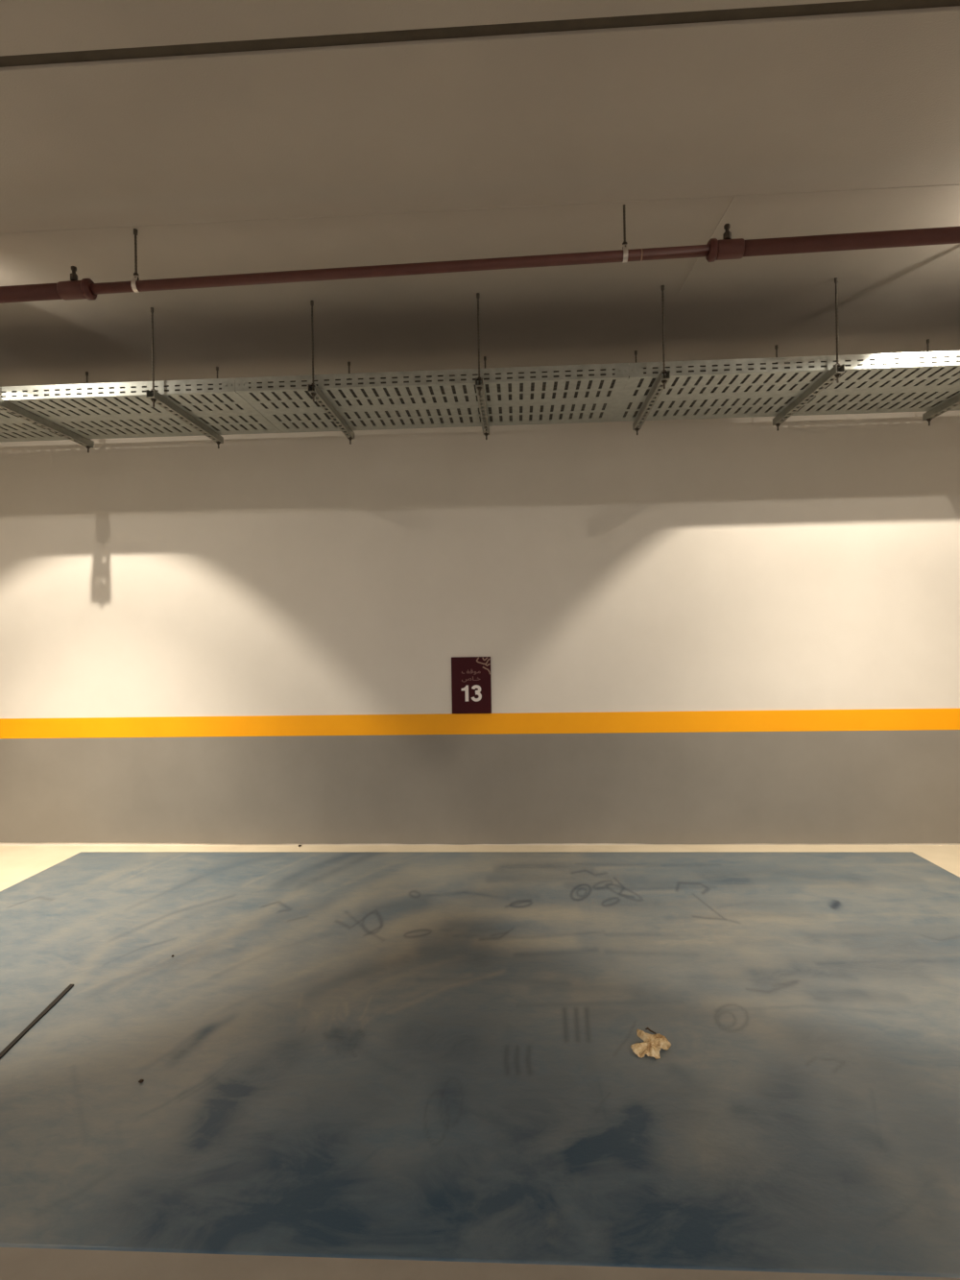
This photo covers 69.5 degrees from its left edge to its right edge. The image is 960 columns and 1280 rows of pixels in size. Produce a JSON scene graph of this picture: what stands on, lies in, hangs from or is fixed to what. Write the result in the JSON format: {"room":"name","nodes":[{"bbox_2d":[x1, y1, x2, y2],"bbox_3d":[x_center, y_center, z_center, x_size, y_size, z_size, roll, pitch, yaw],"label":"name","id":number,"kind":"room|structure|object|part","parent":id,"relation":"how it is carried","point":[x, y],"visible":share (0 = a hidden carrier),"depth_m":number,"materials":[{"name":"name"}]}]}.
{"room":"parking garage","nodes":[
{"label":"parking garage","id":0,"kind":"room"},
{"bbox_2d":[0,845,959,1279],"bbox_3d":[-0.444,1.506,-1.266,12.000,0.204,12.400,-1,0,3],"label":"floor","id":1,"kind":"structure","parent":0,"point":[353,1062],"depth_m":2.29,"materials":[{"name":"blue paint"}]},
{"bbox_2d":[0,984,73,1059],"bbox_3d":[-1.652,1.421,2.517,0.019,0.006,0.674,-1,0,-5],"label":"strip","id":2,"kind":"object","parent":1,"relation":"on","point":[16,1039],"visible":1,"depth_m":2.57,"materials":[{"name":"black rubber"}]},
{"bbox_2d":[630,1027,671,1059],"bbox_3d":[0.577,1.367,2.359,0.123,0.039,0.158,-1,0,44],"label":"dry leaf","id":3,"kind":"object","parent":1,"relation":"on","point":[652,1044],"visible":1,"depth_m":2.33,"materials":[{"name":"beige plant"}]},
{"bbox_2d":[0,355,959,845],"bbox_3d":[-0.144,-0.233,4.822,12.000,3.270,0.205,-1,0,3],"label":"wall","id":4,"kind":"structure","parent":0,"point":[727,631],"depth_m":4.71,"materials":[{"name":"paint"}]},
{"bbox_2d":[451,656,491,713],"bbox_3d":[-0.059,0.308,4.714,0.270,0.385,0.014,-1,0,3],"label":"parking sign","id":5,"kind":"object","parent":4,"relation":"attached to","point":[470,676],"visible":1,"depth_m":4.71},
{"bbox_2d":[0,0,959,386],"bbox_3d":[-0.501,-1.966,-1.266,12.000,0.253,12.400,-1,0,3],"label":"ceiling","id":6,"kind":"structure","parent":0,"point":[535,143],"depth_m":2.77,"materials":[{"name":"paint"}]},
{"bbox_2d":[0,371,94,453],"bbox_3d":[-2.670,-1.535,4.249,0.043,0.543,0.890,-1,0,3],"label":"hanger","id":7,"kind":"object","parent":6,"relation":"hanging from","point":[5,405],"visible":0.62,"depth_m":4.23,"materials":[{"name":"metal"}]},
{"bbox_2d":[0,350,959,442],"bbox_3d":[-0.266,-1.422,4.129,10.766,0.079,0.772,-1,0,3],"label":"cable tray","id":8,"kind":"object","parent":7,"relation":"on","point":[623,390],"visible":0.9,"depth_m":3.95,"materials":[{"name":"metal"}]},
{"bbox_2d":[0,378,281,442],"bbox_3d":[-2.403,-1.388,4.245,2.146,0.077,0.762,-1,0,3],"label":"tray","id":9,"kind":"object","parent":8,"relation":"on","point":[229,386],"depth_m":4.09,"materials":[{"name":"metal"}]},
{"bbox_3d":[-1.329,-1.400,4.187,0.150,0.070,0.772,-1,0,3],"label":"splice plate","id":10,"kind":"part","parent":8,"relation":"part of","materials":[{"name":"metal"}]},
{"bbox_2d":[1,404,936,437],"bbox_3d":[-0.185,-1.412,4.421,11.400,0.045,0.045,-1,0,3],"label":"cable","id":11,"kind":"object","parent":8,"relation":"in","point":[818,409],"visible":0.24,"depth_m":4.39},
{"bbox_2d":[0,401,941,435],"bbox_3d":[-0.187,-1.412,4.375,11.400,0.045,0.045,-1,0,3],"label":"cable","id":12,"kind":"object","parent":8,"relation":"in","point":[822,406],"visible":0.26,"depth_m":4.35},
{"bbox_2d":[1,400,943,433],"bbox_3d":[-0.190,-1.412,4.329,11.400,0.045,0.045,-1,0,3],"label":"cable","id":13,"kind":"object","parent":8,"relation":"in","point":[941,400],"visible":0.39,"depth_m":4.31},
{"bbox_2d":[3,396,950,430],"bbox_3d":[-0.192,-1.411,4.283,11.400,0.045,0.045,-1,0,3],"label":"cable","id":14,"kind":"object","parent":8,"relation":"in","point":[928,397],"visible":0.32,"depth_m":4.25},
{"bbox_2d":[0,393,955,429],"bbox_3d":[-0.195,-1.411,4.236,11.400,0.045,0.045,-1,0,3],"label":"cable","id":15,"kind":"object","parent":8,"relation":"in","point":[778,400],"visible":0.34,"depth_m":4.21,"materials":[{"name":"grey plastic"}]},
{"bbox_2d":[0,373,957,410],"bbox_3d":[-0.212,-1.411,3.913,11.400,0.045,0.045,-1,0,3],"label":"cable","id":16,"kind":"object","parent":8,"relation":"in","point":[895,376],"visible":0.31,"depth_m":3.88,"materials":[{"name":"grey plastic"}]},
{"bbox_2d":[0,379,959,415],"bbox_3d":[-0.207,-1.411,4.005,11.400,0.045,0.045,-1,0,3],"label":"cable","id":17,"kind":"object","parent":8,"relation":"in","point":[851,384],"visible":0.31,"depth_m":3.98,"materials":[{"name":"grey plastic"}]},
{"bbox_2d":[4,382,954,417],"bbox_3d":[-0.205,-1.411,4.051,11.400,0.045,0.045,-1,0,3],"label":"cable","id":18,"kind":"object","parent":8,"relation":"in","point":[952,382],"visible":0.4,"depth_m":4.02,"materials":[{"name":"grey plastic"}]},
{"bbox_2d":[0,378,959,413],"bbox_3d":[-0.210,-1.411,3.959,11.400,0.045,0.045,-1,0,3],"label":"cable","id":19,"kind":"object","parent":8,"relation":"in","point":[947,378],"visible":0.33,"depth_m":3.94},
{"bbox_2d":[0,360,959,397],"bbox_3d":[-0.220,-1.411,3.774,11.400,0.045,0.045,-1,0,3],"label":"cable","id":20,"kind":"object","parent":8,"relation":"in","point":[957,360],"visible":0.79,"depth_m":3.73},
{"bbox_2d":[0,356,959,392],"bbox_3d":[-0.219,-1.442,3.797,11.400,0.022,0.022,-1,0,3],"label":"cable","id":21,"kind":"object","parent":8,"relation":"in","point":[935,356],"visible":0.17,"depth_m":3.77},
{"bbox_2d":[3,390,959,426],"bbox_3d":[-0.197,-1.411,4.190,11.400,0.045,0.045,-1,0,3],"label":"cable","id":22,"kind":"object","parent":8,"relation":"in","point":[791,398],"visible":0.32,"depth_m":4.16,"materials":[{"name":"grey plastic"}]},
{"bbox_2d":[8,366,957,404],"bbox_3d":[-0.217,-1.411,3.820,11.400,0.045,0.045,-1,0,3],"label":"cable","id":23,"kind":"object","parent":8,"relation":"in","point":[905,370],"visible":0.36,"depth_m":3.79,"materials":[{"name":"grey plastic"}]},
{"bbox_2d":[14,370,959,407],"bbox_3d":[-0.215,-1.411,3.867,11.400,0.045,0.045,-1,0,3],"label":"cable","id":24,"kind":"object","parent":8,"relation":"in","point":[910,374],"visible":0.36,"depth_m":3.84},
{"bbox_3d":[0.817,-1.436,4.071,0.150,0.070,0.772,-1,0,3],"label":"splice plate","id":25,"kind":"part","parent":8,"relation":"part of","materials":[{"name":"metal"}]},
{"bbox_2d":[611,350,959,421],"bbox_3d":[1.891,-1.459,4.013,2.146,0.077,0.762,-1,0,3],"label":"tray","id":26,"kind":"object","parent":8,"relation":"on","point":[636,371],"depth_m":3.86,"materials":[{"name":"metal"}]},
{"bbox_2d":[130,228,140,292],"bbox_3d":[-1.531,-1.686,3.076,0.021,0.277,0.051,-1,0,3],"label":"hanger","id":27,"kind":"object","parent":6,"relation":"hanging from","point":[135,277],"visible":0.96,"depth_m":3.07,"materials":[{"name":"metal"}]},
{"bbox_3d":[-1.532,-1.719,3.076,0.011,0.212,0.011,-1,0,3],"label":"threaded rod","id":28,"kind":"part","parent":27,"relation":"part of","materials":[{"name":"metal"}]},
{"bbox_2d":[0,223,959,303],"bbox_3d":[-0.265,-1.614,3.007,11.601,0.258,0.088,-1,0,3],"label":"pipe","id":29,"kind":"object","parent":27,"relation":"hanging from","point":[727,248],"visible":1,"depth_m":2.97,"materials":[{"name":"red metal"}]},
{"bbox_2d":[145,307,223,448],"bbox_3d":[-1.772,-1.550,4.200,0.043,0.543,0.890,-1,0,3],"label":"hanger","id":30,"kind":"object","parent":6,"relation":"hanging from","point":[153,395],"visible":0.82,"depth_m":4.02,"materials":[{"name":"metal"}]},
{"bbox_3d":[-1.794,-1.549,3.791,0.011,0.543,0.011,-1,0,3],"label":"threaded rod","id":31,"kind":"part","parent":30,"relation":"part of","materials":[{"name":"metal"}]},
{"bbox_2d":[307,300,354,444],"bbox_3d":[-0.883,-1.564,4.152,0.043,0.543,0.890,-1,0,3],"label":"hanger","id":32,"kind":"object","parent":6,"relation":"hanging from","point":[317,394],"visible":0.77,"depth_m":3.95,"materials":[{"name":"metal"}]},
{"bbox_3d":[-0.905,-1.564,3.743,0.011,0.543,0.011,-1,0,3],"label":"threaded rod","id":33,"kind":"part","parent":32,"relation":"part of","materials":[{"name":"metal"}]},
{"bbox_2d":[0,0,959,67],"bbox_3d":[-0.317,-1.866,2.126,11.600,0.018,0.050,-1,0,3],"label":"pipe","id":34,"kind":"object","parent":6,"relation":"attached to","point":[864,6],"depth_m":2.11,"materials":[{"name":"black metal"}]},
{"bbox_2d":[475,292,489,439],"bbox_3d":[0.015,-1.579,4.104,0.043,0.543,0.890,-1,0,3],"label":"hanger","id":35,"kind":"object","parent":6,"relation":"hanging from","point":[478,387],"visible":0.86,"depth_m":3.82,"materials":[{"name":"metal"}]},
{"bbox_3d":[-0.007,-1.579,3.694,0.011,0.543,0.011,-1,0,3],"label":"threaded rod","id":36,"kind":"part","parent":35,"relation":"part of","materials":[{"name":"metal"}]},
{"bbox_2d":[622,204,627,263],"bbox_3d":[0.619,-1.758,2.959,0.021,0.277,0.051,-1,0,3],"label":"hanger","id":37,"kind":"object","parent":6,"relation":"hanging from","point":[624,244],"visible":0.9,"depth_m":2.95,"materials":[{"name":"metal"}]},
{"bbox_3d":[0.618,-1.790,2.959,0.011,0.212,0.011,-1,0,3],"label":"threaded rod","id":38,"kind":"part","parent":37,"relation":"part of","materials":[{"name":"metal"}]},
{"bbox_2d":[632,285,670,434],"bbox_3d":[0.989,-1.595,4.051,0.043,0.543,0.890,-1,0,3],"label":"hanger","id":39,"kind":"object","parent":6,"relation":"hanging from","point":[660,384],"visible":0.78,"depth_m":3.85,"materials":[{"name":"metal"}]},
{"bbox_3d":[0.967,-1.595,3.642,0.011,0.543,0.011,-1,0,3],"label":"threaded rod","id":40,"kind":"part","parent":39,"relation":"part of","materials":[{"name":"metal"}]},
{"bbox_2d":[772,277,845,431],"bbox_3d":[1.877,-1.610,4.003,0.043,0.543,0.890,-1,0,3],"label":"hanger","id":41,"kind":"object","parent":6,"relation":"hanging from","point":[834,373],"visible":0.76,"depth_m":3.82,"materials":[{"name":"metal"}]},
{"bbox_3d":[1.900,-1.610,4.418,0.011,0.543,0.011,-1,0,3],"label":"threaded rod","id":42,"kind":"part","parent":41,"relation":"part of","materials":[{"name":"metal"}]},
{"bbox_3d":[1.855,-1.609,3.594,0.011,0.543,0.011,-1,0,3],"label":"threaded rod","id":43,"kind":"part","parent":41,"relation":"part of","materials":[{"name":"metal"}]},
{"bbox_2d":[922,338,959,425],"bbox_3d":[2.811,-1.625,3.953,0.043,0.543,0.890,-1,0,3],"label":"hanger","id":44,"kind":"object","parent":6,"relation":"hanging from","point":[954,401],"visible":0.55,"depth_m":4.22,"materials":[{"name":"metal"}]}
]}

